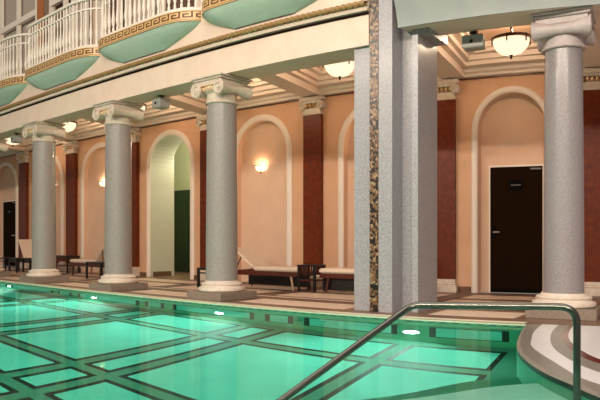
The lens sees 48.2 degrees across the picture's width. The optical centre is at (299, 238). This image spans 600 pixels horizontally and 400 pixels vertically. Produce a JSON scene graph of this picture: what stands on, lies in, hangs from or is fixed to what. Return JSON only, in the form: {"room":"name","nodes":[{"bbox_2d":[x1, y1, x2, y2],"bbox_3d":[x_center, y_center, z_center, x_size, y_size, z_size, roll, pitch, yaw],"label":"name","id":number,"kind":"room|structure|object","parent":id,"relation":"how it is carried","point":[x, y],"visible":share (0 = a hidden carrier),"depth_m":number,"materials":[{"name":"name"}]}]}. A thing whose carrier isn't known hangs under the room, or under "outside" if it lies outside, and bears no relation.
{"room":"indoor swimming pool","nodes":[
{"label":"indoor swimming pool","id":0,"kind":"room"},
{"bbox_2d":[0,33,31,105],"bbox_3d":[-8.118,-4.480,18.602,0.961,1.650,3.741,0,0,-45],"label":"curved balcony","id":1,"kind":"object","parent":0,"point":[11,86],"visible":0.86,"depth_m":17.49,"materials":[{"name":"white paint"}]},
{"bbox_2d":[4,0,165,59],"bbox_3d":[-7.312,-6.335,20.183,25.200,4.330,0.794,0,0,43],"label":"wall","id":2,"kind":"structure","parent":0,"point":[46,2],"depth_m":19.92,"materials":[{"name":"beige paint"}]},
{"bbox_2d":[0,0,36,77],"bbox_3d":[-8.764,-6.135,21.016,0.249,3.930,2.924,0,0,-45],"label":"window","id":3,"kind":"structure","parent":2,"relation":"in","point":[19,14],"depth_m":21.05,"materials":[{"name":"beige"}]},
{"bbox_2d":[49,0,70,57],"bbox_3d":[-6.808,-6.135,19.057,0.999,3.930,0.253,0,0,45],"label":"window","id":4,"kind":"structure","parent":2,"relation":"in","point":[58,4],"depth_m":19.15,"materials":[{"name":"brown"}]},
{"bbox_2d":[71,0,89,48],"bbox_3d":[-5.923,-6.135,18.189,0.794,3.930,0.257,0,0,44],"label":"window","id":5,"kind":"structure","parent":2,"relation":"in","point":[88,2],"depth_m":18.28,"materials":[{"name":"beige"}]},
{"bbox_2d":[95,0,124,43],"bbox_3d":[-4.844,-6.135,17.147,1.188,3.930,0.263,0,0,44],"label":"window","id":6,"kind":"structure","parent":2,"relation":"in","point":[99,1],"depth_m":17.23,"materials":[{"name":"brown"}]},
{"bbox_2d":[127,0,157,25],"bbox_3d":[-3.821,-6.135,16.185,1.129,3.930,0.269,0,0,43],"label":"window","id":7,"kind":"structure","parent":2,"relation":"in","point":[128,1],"depth_m":16.36,"materials":[{"name":"beige"}]},
{"bbox_2d":[159,0,203,12],"bbox_3d":[-2.676,-6.135,15.146,1.404,3.930,0.278,0,0,41],"label":"window","id":8,"kind":"structure","parent":2,"relation":"in","point":[178,2],"depth_m":15.32,"materials":[{"name":"brown"}]},
{"bbox_2d":[92,271,189,278],"bbox_3d":[-3.738,1.125,20.829,7.814,0.050,2.792,0,0,40],"label":"floor","id":9,"kind":"structure","parent":0,"point":[184,275],"depth_m":20.19,"materials":[{"name":"beige tile"}]},
{"bbox_2d":[172,158,173,275],"bbox_3d":[-4.044,-1.200,20.426,7.709,4.600,0.179,0,0,42],"label":"wall","id":10,"kind":"structure","parent":0,"point":[173,158],"depth_m":20.19,"materials":[{"name":"beige paint"}]},
{"bbox_2d":[174,142,189,190],"bbox_3d":[-3.376,-1.200,21.172,7.709,4.600,2.018,0,0,42],"label":"wall","id":11,"kind":"structure","parent":0,"point":[181,157],"depth_m":22.63,"materials":[{"name":"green paint"}]},
{"bbox_2d":[174,190,189,271],"bbox_3d":[-3.698,-0.270,22.325,2.390,2.740,0.091,0,0,41],"label":"door","id":12,"kind":"structure","parent":11,"relation":"in","point":[181,197],"depth_m":22.52,"materials":[{"name":"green paint"}]},
{"bbox_2d":[0,281,526,326],"bbox_3d":[-6.117,1.950,16.484,25.566,1.700,1.256,0,0,41],"label":"wall","id":13,"kind":"structure","parent":0,"point":[79,290],"depth_m":10.39,"materials":[{"name":"green tile"}]},
{"bbox_2d":[0,282,593,399],"bbox_3d":[-6.258,1.150,13.358,29.899,0.001,24.117,0,0,0],"label":"pool water","id":14,"kind":"object","parent":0,"point":[56,344],"visible":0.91,"depth_m":6.67,"materials":[{"name":"teal liquid"}]},
{"bbox_2d":[0,74,599,286],"bbox_3d":[-1.428,-1.350,19.520,33.316,4.900,5.445,0,0,29],"label":"wall","id":15,"kind":"structure","parent":0,"point":[472,93],"depth_m":15.45,"materials":[{"name":"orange paint"}]},
{"bbox_2d":[0,166,15,266],"bbox_3d":[-11.732,-0.920,26.909,0.181,4.040,2.171,0,0,-44],"label":"wall niche","id":16,"kind":"object","parent":15,"relation":"in","point":[7,179],"visible":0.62,"depth_m":27.32,"materials":[{"name":"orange paint"}]},
{"bbox_2d":[3,200,15,266],"bbox_3d":[-11.669,-0.220,26.883,0.110,2.640,1.432,0,0,-45],"label":"door","id":17,"kind":"structure","parent":16,"relation":"attached to","point":[9,207],"depth_m":26.91,"materials":[{"name":"black wood"}]},
{"bbox_2d":[0,162,17,256],"bbox_3d":[-11.820,-0.995,26.843,0.042,4.190,2.522,0,0,-44],"label":"trim","id":18,"kind":"structure","parent":15,"relation":"attached to","point":[3,164],"depth_m":25.97,"materials":[{"name":"beige paint"}]},
{"bbox_2d":[16,151,29,267],"bbox_3d":[-10.518,-1.097,25.413,0.180,4.395,0.870,0,0,-45],"label":"pilaster","id":19,"kind":"object","parent":15,"relation":"attached to","point":[23,163],"visible":0.94,"depth_m":25.28,"materials":[{"name":"red stone"}]},
{"bbox_2d":[55,161,60,269],"bbox_3d":[-9.013,-0.920,24.127,2.097,4.040,0.128,0,0,45],"label":"wall niche","id":20,"kind":"object","parent":15,"relation":"in","point":[58,179],"visible":0.16,"depth_m":23.78,"materials":[{"name":"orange paint"}]},
{"bbox_2d":[55,155,63,270],"bbox_3d":[-9.077,-0.995,24.074,2.451,4.190,0.045,0,0,45],"label":"trim","id":21,"kind":"structure","parent":15,"relation":"attached to","point":[57,160],"depth_m":23.22,"materials":[{"name":"beige paint"}]},
{"bbox_2d":[63,140,78,271],"bbox_3d":[-7.758,-1.097,22.663,0.840,4.395,0.180,0,0,44],"label":"pilaster","id":22,"kind":"object","parent":15,"relation":"attached to","point":[71,154],"visible":0.97,"depth_m":22.53,"materials":[{"name":"red stone"}]},
{"bbox_2d":[66,122,104,134],"bbox_3d":[-7.092,-3.630,19.981,4.161,0.339,2.664,0,0,44],"label":"trim","id":23,"kind":"structure","parent":15,"relation":"attached to","point":[102,125],"depth_m":21.43,"materials":[{"name":"beige paint"}]},
{"bbox_2d":[81,142,104,271],"bbox_3d":[-6.431,-0.995,21.480,2.411,4.190,0.048,0,0,44],"label":"trim","id":24,"kind":"structure","parent":15,"relation":"attached to","point":[98,145],"depth_m":22.19,"materials":[{"name":"beige paint"}]},
{"bbox_2d":[84,147,104,272],"bbox_3d":[-6.369,-0.920,21.540,2.065,4.040,0.134,0,0,44],"label":"wall niche","id":25,"kind":"object","parent":15,"relation":"in","point":[94,194],"visible":0.57,"depth_m":21.99,"materials":[{"name":"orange paint"}]},
{"bbox_2d":[131,127,140,275],"bbox_3d":[-5.056,-1.097,20.071,0.810,4.395,0.180,0,0,43],"label":"pilaster","id":26,"kind":"object","parent":15,"relation":"attached to","point":[135,132],"visible":0.5,"depth_m":19.91,"materials":[{"name":"red stone"}]},
{"bbox_2d":[131,108,186,121],"bbox_3d":[-4.446,-3.630,17.425,3.924,0.339,2.807,0,0,42],"label":"trim","id":27,"kind":"structure","parent":15,"relation":"attached to","point":[175,110],"depth_m":18.58,"materials":[{"name":"beige paint"}]},
{"bbox_2d":[144,105,177,114],"bbox_3d":[-4.444,-3.670,17.423,3.528,0.259,2.548,0,0,42],"label":"trim","id":28,"kind":"structure","parent":15,"relation":"attached to","point":[150,111],"depth_m":18.62,"materials":[{"name":"beige paint"}]},
{"bbox_2d":[153,271,171,276],"bbox_3d":[-4.082,1.030,19.866,0.028,0.140,0.653,0,0,42],"label":"baseboard","id":29,"kind":"structure","parent":15,"relation":"attached to","point":[160,273],"depth_m":19.86,"materials":[{"name":"brown stone"}]},
{"bbox_2d":[151,135,183,276],"bbox_3d":[-3.421,-0.920,19.230,1.850,4.040,0.793,0,0,41],"label":"wall niche","id":30,"kind":"object","parent":15,"relation":"in","point":[163,154],"visible":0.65,"depth_m":19.82,"materials":[{"name":"beige paint"}]},
{"bbox_2d":[147,129,194,278],"bbox_3d":[-3.694,-0.995,18.924,2.182,4.190,0.053,0,0,42],"label":"trim","id":31,"kind":"structure","parent":15,"relation":"attached to","point":[180,134],"depth_m":18.48,"materials":[{"name":"beige paint"}]},
{"bbox_2d":[0,0,366,111],"bbox_3d":[-7.195,-3.560,17.639,22.269,0.096,0.565,0,0,44],"label":"trim rope moulding","id":32,"kind":"structure","parent":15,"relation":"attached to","point":[361,3],"depth_m":12.08,"materials":[{"name":"brown"}]},
{"bbox_2d":[0,0,368,107],"bbox_3d":[-8.313,-3.890,19.290,26.146,0.580,1.296,0,0,44],"label":"trim","id":33,"kind":"structure","parent":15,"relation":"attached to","point":[205,30],"depth_m":12.38,"materials":[{"name":"beige paint"}]},
{"bbox_2d":[0,12,368,115],"bbox_3d":[-8.507,-3.431,19.082,26.130,0.038,0.556,0,0,44],"label":"trim","id":34,"kind":"structure","parent":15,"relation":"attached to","point":[364,13],"depth_m":12.16,"materials":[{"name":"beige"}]},
{"bbox_2d":[0,6,368,114],"bbox_3d":[-8.526,-3.487,19.068,26.157,0.065,0.602,0,0,44],"label":"trim","id":35,"kind":"structure","parent":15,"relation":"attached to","point":[365,8],"depth_m":12.14,"materials":[{"name":"beige paint"}]},
{"bbox_2d":[196,114,206,280],"bbox_3d":[-2.439,-1.097,17.720,0.790,4.395,0.180,0,0,41],"label":"pilaster","id":36,"kind":"object","parent":15,"relation":"attached to","point":[200,123],"visible":0.47,"depth_m":17.80,"materials":[{"name":"red stone"}]},
{"bbox_2d":[181,85,287,103],"bbox_3d":[-1.873,-3.630,15.118,2.879,0.339,3.742,0,0,26],"label":"trim","id":37,"kind":"structure","parent":15,"relation":"attached to","point":[274,91],"depth_m":16.15,"materials":[{"name":"beige paint"}]},
{"bbox_2d":[31,265,470,292],"bbox_3d":[-1.441,1.040,19.509,33.328,0.120,5.477,0,0,29],"label":"baseboard","id":38,"kind":"structure","parent":15,"relation":"attached to","point":[460,288],"depth_m":13.83,"materials":[{"name":"brown stone"}]},
{"bbox_2d":[248,81,271,87],"bbox_3d":[-1.867,-3.715,15.112,2.381,0.169,3.141,0,0,26],"label":"trim","id":39,"kind":"structure","parent":15,"relation":"attached to","point":[263,83],"depth_m":15.85,"materials":[{"name":"beige paint"}]},
{"bbox_2d":[237,120,285,281],"bbox_3d":[-0.911,-0.920,16.685,1.646,4.040,0.155,0,0,38],"label":"wall niche","id":40,"kind":"object","parent":15,"relation":"in","point":[261,198],"visible":0.72,"depth_m":16.79,"materials":[{"name":"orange paint"}]},
{"bbox_2d":[237,114,291,265],"bbox_3d":[-0.972,-0.995,16.611,1.955,4.190,0.061,0,0,38],"label":"trim","id":41,"kind":"structure","parent":15,"relation":"attached to","point":[275,120],"depth_m":16.05,"materials":[{"name":"beige paint"}]},
{"bbox_2d":[0,61,599,157],"bbox_3d":[-1.546,-3.417,19.418,33.425,0.285,5.734,0,0,29],"label":"crown molding","id":42,"kind":"structure","parent":15,"relation":"attached to","point":[535,66],"depth_m":15.85,"materials":[{"name":"beige paint"}]},
{"bbox_2d":[298,95,326,286],"bbox_3d":[0.285,-1.097,15.566,0.700,4.395,0.180,0,0,36],"label":"pilaster","id":43,"kind":"object","parent":15,"relation":"attached to","point":[312,117],"visible":0.93,"depth_m":15.52,"materials":[{"name":"red stone"}]},
{"bbox_2d":[286,69,353,86],"bbox_3d":[0.874,-3.630,13.032,2.950,0.339,3.635,0,0,26],"label":"trim","id":44,"kind":"structure","parent":15,"relation":"attached to","point":[296,74],"depth_m":14.74,"materials":[{"name":"beige paint"}]},
{"bbox_2d":[338,110,353,267],"bbox_3d":[1.676,-0.995,14.739,1.922,4.190,0.077,0,0,31],"label":"trim","id":45,"kind":"structure","parent":15,"relation":"attached to","point":[350,117],"depth_m":15.17,"materials":[{"name":"beige paint"}]},
{"bbox_2d":[344,119,353,267],"bbox_3d":[1.735,-0.920,14.822,1.642,4.040,0.176,0,0,31],"label":"wall niche","id":46,"kind":"object","parent":15,"relation":"in","point":[349,138],"visible":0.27,"depth_m":15.27,"materials":[{"name":"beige paint"}]},
{"bbox_2d":[437,78,460,292],"bbox_3d":[2.953,-1.097,13.936,0.760,4.395,0.180,0,0,26],"label":"pilaster","id":47,"kind":"object","parent":15,"relation":"attached to","point":[446,101],"visible":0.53,"depth_m":13.87,"materials":[{"name":"red stone"}]},
{"bbox_2d":[441,34,544,67],"bbox_3d":[3.605,-3.630,11.667,2.272,0.339,3.643,0,0,26],"label":"trim","id":48,"kind":"structure","parent":15,"relation":"attached to","point":[449,49],"depth_m":13.06,"materials":[{"name":"beige paint"}]},
{"bbox_2d":[401,5,599,34],"bbox_3d":[7.114,-3.474,9.794,11.274,0.648,1.879,0,0,-2],"label":"beam","id":49,"kind":"structure","parent":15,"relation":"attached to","point":[523,18],"depth_m":9.75,"materials":[{"name":"beige paint"}]},
{"bbox_2d":[462,31,484,51],"bbox_3d":[2.644,-3.019,10.203,0.310,0.260,0.255,0,0,24],"label":"ceiling speaker","id":50,"kind":"object","parent":49,"relation":"attached to","point":[475,41],"visible":1,"depth_m":10.12,"materials":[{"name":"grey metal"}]},
{"bbox_2d":[471,86,543,292],"bbox_3d":[4.248,-0.990,13.465,1.567,4.180,0.082,0,0,20],"label":"trim","id":51,"kind":"structure","parent":15,"relation":"attached to","point":[508,89],"depth_m":13.69,"materials":[{"name":"beige paint"}]},
{"bbox_2d":[478,92,543,292],"bbox_3d":[4.321,-0.925,13.582,1.375,4.050,0.240,0,0,20],"label":"wall niche","id":52,"kind":"object","parent":15,"relation":"in","point":[511,126],"visible":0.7,"depth_m":13.76,"materials":[{"name":"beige paint"}]},
{"bbox_2d":[489,164,543,292],"bbox_3d":[4.387,-0.205,13.587,1.087,2.610,0.149,0,0,20],"label":"door","id":53,"kind":"structure","parent":52,"relation":"attached to","point":[516,192],"depth_m":13.60,"materials":[{"name":"black wood"}]},
{"bbox_2d":[583,68,599,295],"bbox_3d":[5.776,-1.097,12.939,1.020,4.395,0.180,0,0,12],"label":"pilaster","id":54,"kind":"object","parent":15,"relation":"attached to","point":[591,90],"visible":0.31,"depth_m":12.95,"materials":[{"name":"red stone"}]},
{"bbox_2d":[0,266,599,325],"bbox_3d":[-1.737,1.100,19.116,32.535,0.001,21.572,0,0,0],"label":"floor","id":55,"kind":"structure","parent":0,"point":[268,296],"depth_m":12.39,"materials":[{"name":"tile"}]},
{"bbox_2d":[0,139,10,276],"bbox_3d":[-9.210,-0.922,19.858,0.910,4.045,0.910,0,0,-44],"label":"column","id":56,"kind":"structure","parent":55,"relation":"on","point":[3,146],"depth_m":19.78,"materials":[{"name":"grey stone"}]},
{"bbox_2d":[0,257,19,270],"bbox_3d":[-10.026,0.865,22.955,0.500,0.470,0.850,0,0,-45],"label":"side table","id":57,"kind":"object","parent":55,"relation":"on","point":[4,258],"visible":0.59,"depth_m":22.82,"materials":[{"name":"black wood"}]},
{"bbox_2d":[9,258,30,272],"bbox_3d":[-9.277,0.865,22.196,0.500,0.470,0.620,0,0,-45],"label":"side table","id":58,"kind":"object","parent":55,"relation":"on","point":[15,259],"visible":0.91,"depth_m":22.13,"materials":[{"name":"black wood"}]},
{"bbox_2d":[18,239,58,262],"bbox_3d":[-8.976,0.560,22.825,0.660,1.089,1.980,0,0,-45],"label":"sun lounger","id":59,"kind":"object","parent":55,"relation":"on","point":[25,244],"visible":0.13,"depth_m":23.11,"materials":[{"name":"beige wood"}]},
{"bbox_2d":[18,239,31,257],"bbox_3d":[-9.355,0.339,23.206,0.620,0.646,0.456,0,0,-45],"label":"cushion","id":60,"kind":"object","parent":59,"relation":"on","point":[25,244],"depth_m":23.13,"materials":[{"name":"beige fabric"}]},
{"bbox_2d":[19,120,68,283],"bbox_3d":[-6.561,-0.922,17.172,0.910,4.045,0.910,0,0,45],"label":"column","id":61,"kind":"structure","parent":55,"relation":"on","point":[43,134],"depth_m":16.93,"materials":[{"name":"grey stone"}]},
{"bbox_2d":[56,255,79,272],"bbox_3d":[-7.621,0.820,21.951,0.850,0.560,0.450,0,0,45],"label":"side table","id":62,"kind":"object","parent":55,"relation":"on","point":[59,258],"visible":0.8,"depth_m":21.78,"materials":[{"name":"black wood"}]},
{"bbox_2d":[70,247,103,275],"bbox_3d":[-6.037,0.670,19.811,1.980,0.871,0.660,0,0,44],"label":"sun lounger","id":63,"kind":"object","parent":55,"relation":"on","point":[74,262],"visible":0.41,"depth_m":19.66,"materials":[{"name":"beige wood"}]},
{"bbox_2d":[70,259,95,262],"bbox_3d":[-6.217,0.659,19.985,1.480,0.100,0.620,0,0,44],"label":"seat cushion","id":64,"kind":"object","parent":63,"relation":"on","point":[72,260],"depth_m":19.89,"materials":[{"name":"beige fabric"}]},
{"bbox_2d":[95,247,103,261],"bbox_3d":[-5.531,0.447,19.322,0.388,0.426,0.620,0,0,44],"label":"cushion","id":65,"kind":"object","parent":63,"relation":"on","point":[100,257],"depth_m":19.14,"materials":[{"name":"beige fabric"}]},
{"bbox_2d":[86,261,103,278],"bbox_3d":[-5.466,0.865,18.424,0.800,0.470,0.500,0,0,44],"label":"side table","id":66,"kind":"object","parent":55,"relation":"on","point":[101,263],"visible":0.63,"depth_m":18.33,"materials":[{"name":"black wood"}]},
{"bbox_2d":[89,99,147,291],"bbox_3d":[-3.970,-0.922,14.643,0.910,4.045,0.910,0,0,43],"label":"column","id":67,"kind":"structure","parent":55,"relation":"on","point":[117,115],"depth_m":14.40,"materials":[{"name":"grey stone"}]},
{"bbox_2d":[197,267,205,287],"bbox_3d":[-1.944,0.875,15.206,0.620,0.450,0.500,0,0,40],"label":"side table","id":68,"kind":"object","parent":55,"relation":"on","point":[200,268],"visible":0.22,"depth_m":15.19,"materials":[{"name":"black wood"}]},
{"bbox_2d":[187,72,256,301],"bbox_3d":[-1.444,-0.922,12.367,0.910,4.045,0.910,0,0,40],"label":"column","id":69,"kind":"structure","parent":55,"relation":"on","point":[221,90],"depth_m":12.12,"materials":[{"name":"grey stone"}]},
{"bbox_2d":[238,247,312,290],"bbox_3d":[-0.616,0.648,15.052,1.980,0.915,0.660,0,0,38],"label":"sun lounger","id":70,"kind":"object","parent":55,"relation":"on","point":[262,273],"visible":0.7,"depth_m":15.12,"materials":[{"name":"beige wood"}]},
{"bbox_2d":[238,247,269,268],"bbox_3d":[-1.106,0.427,15.432,0.621,0.474,0.620,0,0,38],"label":"cushion","id":71,"kind":"object","parent":70,"relation":"on","point":[248,254],"depth_m":15.38,"materials":[{"name":"beige fabric"}]},
{"bbox_2d":[254,265,312,271],"bbox_3d":[-0.339,0.659,14.838,1.280,0.100,0.620,0,0,38],"label":"seat cushion","id":72,"kind":"object","parent":70,"relation":"on","point":[258,268],"depth_m":14.68,"materials":[{"name":"beige fabric"}]},
{"bbox_2d":[297,264,325,291],"bbox_3d":[0.243,0.820,14.100,0.460,0.560,0.420,0,0,36],"label":"side table","id":73,"kind":"object","parent":55,"relation":"on","point":[306,267],"visible":0.93,"depth_m":14.05,"materials":[{"name":"black wood"}]},
{"bbox_2d":[319,267,353,291],"bbox_3d":[1.400,0.595,13.631,1.980,1.021,0.660,0,0,32],"label":"sun lounger","id":74,"kind":"object","parent":55,"relation":"on","point":[336,278],"visible":0.38,"depth_m":13.70,"materials":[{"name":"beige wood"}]},
{"bbox_2d":[319,267,353,273],"bbox_3d":[1.103,0.659,13.816,1.280,0.100,0.620,0,0,32],"label":"seat cushion","id":75,"kind":"object","parent":74,"relation":"on","point":[334,270],"depth_m":13.73,"materials":[{"name":"beige fabric"}]},
{"bbox_2d":[354,46,369,310],"bbox_3d":[1.153,-0.925,10.573,0.307,4.050,0.655,0,0,34],"label":"pillar","id":76,"kind":"object","parent":55,"relation":"on","point":[361,55],"visible":0.43,"depth_m":10.31,"materials":[{"name":"grey stone"}]},
{"bbox_2d":[378,0,401,312],"bbox_3d":[1.554,-2.650,10.453,0.222,7.500,0.998,0,0,34],"label":"pillar","id":77,"kind":"object","parent":55,"relation":"on","point":[389,34],"visible":0.56,"depth_m":10.05,"materials":[{"name":"grey stone"}]},
{"bbox_2d":[370,0,377,311],"bbox_3d":[1.128,-2.650,10.143,0.140,7.500,0.045,0,0,32],"label":"mosaic strip","id":78,"kind":"object","parent":77,"relation":"attached to","point":[373,3],"visible":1,"depth_m":10.12,"materials":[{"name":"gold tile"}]},
{"bbox_2d":[402,29,411,310],"bbox_3d":[1.855,-1.350,10.486,0.242,4.900,0.660,0,0,34],"label":"pillar","id":79,"kind":"object","parent":55,"relation":"on","point":[406,37],"visible":0.18,"depth_m":10.25,"materials":[{"name":"grey stone"}]},
{"bbox_2d":[412,34,420,311],"bbox_3d":[1.759,-0.985,10.107,0.093,4.170,0.127,0,0,34],"label":"pillar","id":80,"kind":"object","parent":55,"relation":"on","point":[416,39],"visible":1,"depth_m":10.06,"materials":[{"name":"grey stone"}]},
{"bbox_2d":[421,36,436,311],"bbox_3d":[1.966,-0.985,10.419,0.093,4.170,0.639,0,0,34],"label":"pillar","id":81,"kind":"object","parent":55,"relation":"on","point":[428,49],"visible":0.64,"depth_m":10.34,"materials":[{"name":"grey stone"}]},
{"bbox_2d":[525,5,599,320],"bbox_3d":[3.752,-1.022,9.535,0.910,4.245,0.910,0,0,27],"label":"column","id":82,"kind":"structure","parent":55,"relation":"on","point":[562,36],"depth_m":9.30,"materials":[{"name":"grey stone"}]},
{"bbox_2d":[394,0,599,27],"bbox_3d":[6.826,-4.215,9.292,11.213,2.170,1.753,0,0,-2],"label":"wall","id":83,"kind":"structure","parent":0,"point":[409,13],"depth_m":9.47,"materials":[{"name":"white paint"}]},
{"bbox_2d":[412,27,447,45],"bbox_3d":[2.008,-3.140,10.333,0.259,0.140,0.778,0,0,34],"label":"trim","id":84,"kind":"structure","parent":83,"relation":"attached to","point":[427,33],"depth_m":10.21,"materials":[{"name":"grey stone"}]},
{"bbox_2d":[452,33,537,54],"bbox_3d":[3.588,-3.715,11.645,1.817,0.169,3.060,0,0,26],"label":"trim","id":85,"kind":"structure","parent":83,"relation":"attached to","point":[458,36],"depth_m":12.84,"materials":[{"name":"beige paint"}]},
{"bbox_2d":[478,25,530,40],"bbox_3d":[-2.361,-3.875,19.151,35.452,0.150,12.738,0,0,27],"label":"ceiling","id":86,"kind":"structure","parent":0,"point":[488,34],"depth_m":12.27,"materials":[{"name":"brown paint"}]},
{"bbox_2d":[8,144,25,151],"bbox_3d":[-11.074,-3.559,24.100,0.578,0.479,3.100,0,0,23],"label":"ceiling beam","id":87,"kind":"structure","parent":86,"relation":"attached to","point":[15,148],"depth_m":24.87,"materials":[{"name":"beige paint"}]},
{"bbox_2d":[55,134,74,141],"bbox_3d":[-8.354,-3.559,21.342,0.568,0.479,3.118,0,0,25],"label":"ceiling beam","id":88,"kind":"structure","parent":86,"relation":"attached to","point":[67,138],"depth_m":22.35,"materials":[{"name":"beige paint"}]},
{"bbox_2d":[63,121,76,131],"bbox_3d":[-6.827,-3.410,19.512,0.670,0.720,0.660,0,0,0],"label":"ceiling lamp","id":89,"kind":"object","parent":86,"relation":"hanging from","point":[70,126],"visible":0.32,"depth_m":19.36,"materials":[{"name":"white glass"}]},
{"bbox_2d":[82,116,136,127],"bbox_3d":[-5.683,-3.559,18.711,0.552,0.479,3.175,0,0,25],"label":"ceiling beam","id":90,"kind":"structure","parent":86,"relation":"attached to","point":[90,118],"depth_m":18.93,"materials":[{"name":"beige paint"}]},
{"bbox_2d":[0,0,369,138],"bbox_3d":[-8.314,-3.374,19.281,26.112,0.848,1.148,0,0,44],"label":"beam","id":91,"kind":"structure","parent":86,"relation":"attached to","point":[334,42],"depth_m":12.09,"materials":[{"name":"beige paint"}]},
{"bbox_2d":[11,133,22,143],"bbox_3d":[-7.916,-2.819,18.712,0.255,0.260,0.279,0,0,-45],"label":"ceiling speaker","id":92,"kind":"object","parent":91,"relation":"attached to","point":[16,138],"visible":0.99,"depth_m":18.63,"materials":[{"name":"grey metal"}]},
{"bbox_2d":[152,95,169,109],"bbox_3d":[-2.869,-2.819,13.805,0.279,0.260,0.255,0,0,42],"label":"ceiling speaker","id":93,"kind":"object","parent":91,"relation":"attached to","point":[160,103],"visible":1,"depth_m":13.74,"materials":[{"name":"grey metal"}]},
{"bbox_2d":[167,95,206,114],"bbox_3d":[-3.088,-3.559,16.285,0.524,0.479,3.294,0,0,25],"label":"ceiling beam","id":94,"kind":"structure","parent":86,"relation":"attached to","point":[179,101],"depth_m":16.66,"materials":[{"name":"beige paint"}]},
{"bbox_2d":[258,73,318,97],"bbox_3d":[-0.490,-3.559,14.101,0.494,0.479,3.396,0,0,27],"label":"ceiling beam","id":95,"kind":"structure","parent":86,"relation":"attached to","point":[285,81],"depth_m":14.49,"materials":[{"name":"beige paint"}]},
{"bbox_2d":[307,67,353,75],"bbox_3d":[0.876,-3.715,13.024,2.492,0.169,3.070,0,0,26],"label":"trim","id":96,"kind":"structure","parent":86,"relation":"attached to","point":[315,70],"depth_m":14.61,"materials":[{"name":"beige paint"}]},
{"bbox_2d":[322,60,353,79],"bbox_3d":[0.763,-3.410,12.870,0.670,0.720,0.660,0,0,0],"label":"ceiling lamp","id":97,"kind":"object","parent":86,"relation":"hanging from","point":[342,69],"visible":0.51,"depth_m":12.69,"materials":[{"name":"white glass"}]},
{"bbox_2d":[437,46,463,78],"bbox_3d":[2.376,-3.559,12.219,0.450,0.479,3.580,0,0,26],"label":"ceiling beam","id":98,"kind":"structure","parent":86,"relation":"attached to","point":[447,67],"depth_m":12.97,"materials":[{"name":"beige paint"}]},
{"bbox_2d":[491,27,530,58],"bbox_3d":[3.584,-3.410,11.374,0.670,0.720,0.660,0,0,0],"label":"ceiling lamp","id":99,"kind":"object","parent":86,"relation":"hanging from","point":[511,43],"visible":0.89,"depth_m":11.18,"materials":[{"name":"white glass"}]},
{"bbox_2d":[583,25,599,67],"bbox_3d":[4.794,-3.559,11.310,0.421,0.479,3.902,0,0,30],"label":"ceiling beam","id":100,"kind":"structure","parent":86,"relation":"attached to","point":[591,55],"depth_m":12.06,"materials":[{"name":"beige paint"}]},
{"bbox_2d":[517,323,599,399],"bbox_3d":[6.853,1.950,6.595,9.852,1.700,5.209,0,0,-7],"label":"deck","id":101,"kind":"object","parent":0,"point":[547,349],"visible":0.82,"depth_m":6.44,"materials":[{"name":"white tile"}]},
{"bbox_3d":[-0.422,-4.065,20.398,33.531,0.210,21.973,0,0,0],"label":"floor","id":102,"kind":"structure","parent":0,"visible":0},
{"bbox_2d":[37,0,43,58],"bbox_3d":[-7.598,-6.335,19.607,0.083,4.330,0.280,0,0,-45],"label":"column","id":103,"kind":"structure","parent":102,"relation":"on","point":[40,3],"depth_m":19.53,"materials":[{"name":"brown"}]},
{"bbox_2d":[25,0,101,89],"bbox_3d":[-5.479,-4.480,15.961,3.596,1.650,1.006,0,0,44],"label":"curved balcony","id":104,"kind":"object","parent":102,"relation":"attached to","point":[68,65],"visible":0.95,"depth_m":15.40,"materials":[{"name":"white paint"}]},
{"bbox_2d":[98,0,202,62],"bbox_3d":[-2.906,-4.480,13.516,3.387,1.650,1.083,0,0,42],"label":"curved balcony","id":105,"kind":"object","parent":102,"relation":"attached to","point":[160,31],"visible":0.96,"depth_m":13.06,"materials":[{"name":"green paint"}]},
{"bbox_2d":[202,0,316,28],"bbox_3d":[-0.398,-4.480,11.394,3.097,1.650,1.208,0,0,36],"label":"curved balcony","id":106,"kind":"object","parent":102,"relation":"attached to","point":[230,14],"visible":0.97,"depth_m":11.26,"materials":[{"name":"green paint"}]},
{"bbox_3d":[2.253,2.175,3.761,8.422,1.250,4.740,0,0,0],"label":"ledge","id":107,"kind":"object","parent":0,"visible":0},
{"bbox_2d":[276,302,580,399],"bbox_3d":[0.350,0.898,3.861,2.609,1.046,0.474,0,0,-10],"label":"pool handrail","id":108,"kind":"object","parent":107,"relation":"on","point":[572,311],"visible":1,"depth_m":3.93,"materials":[{"name":"silver metal"}]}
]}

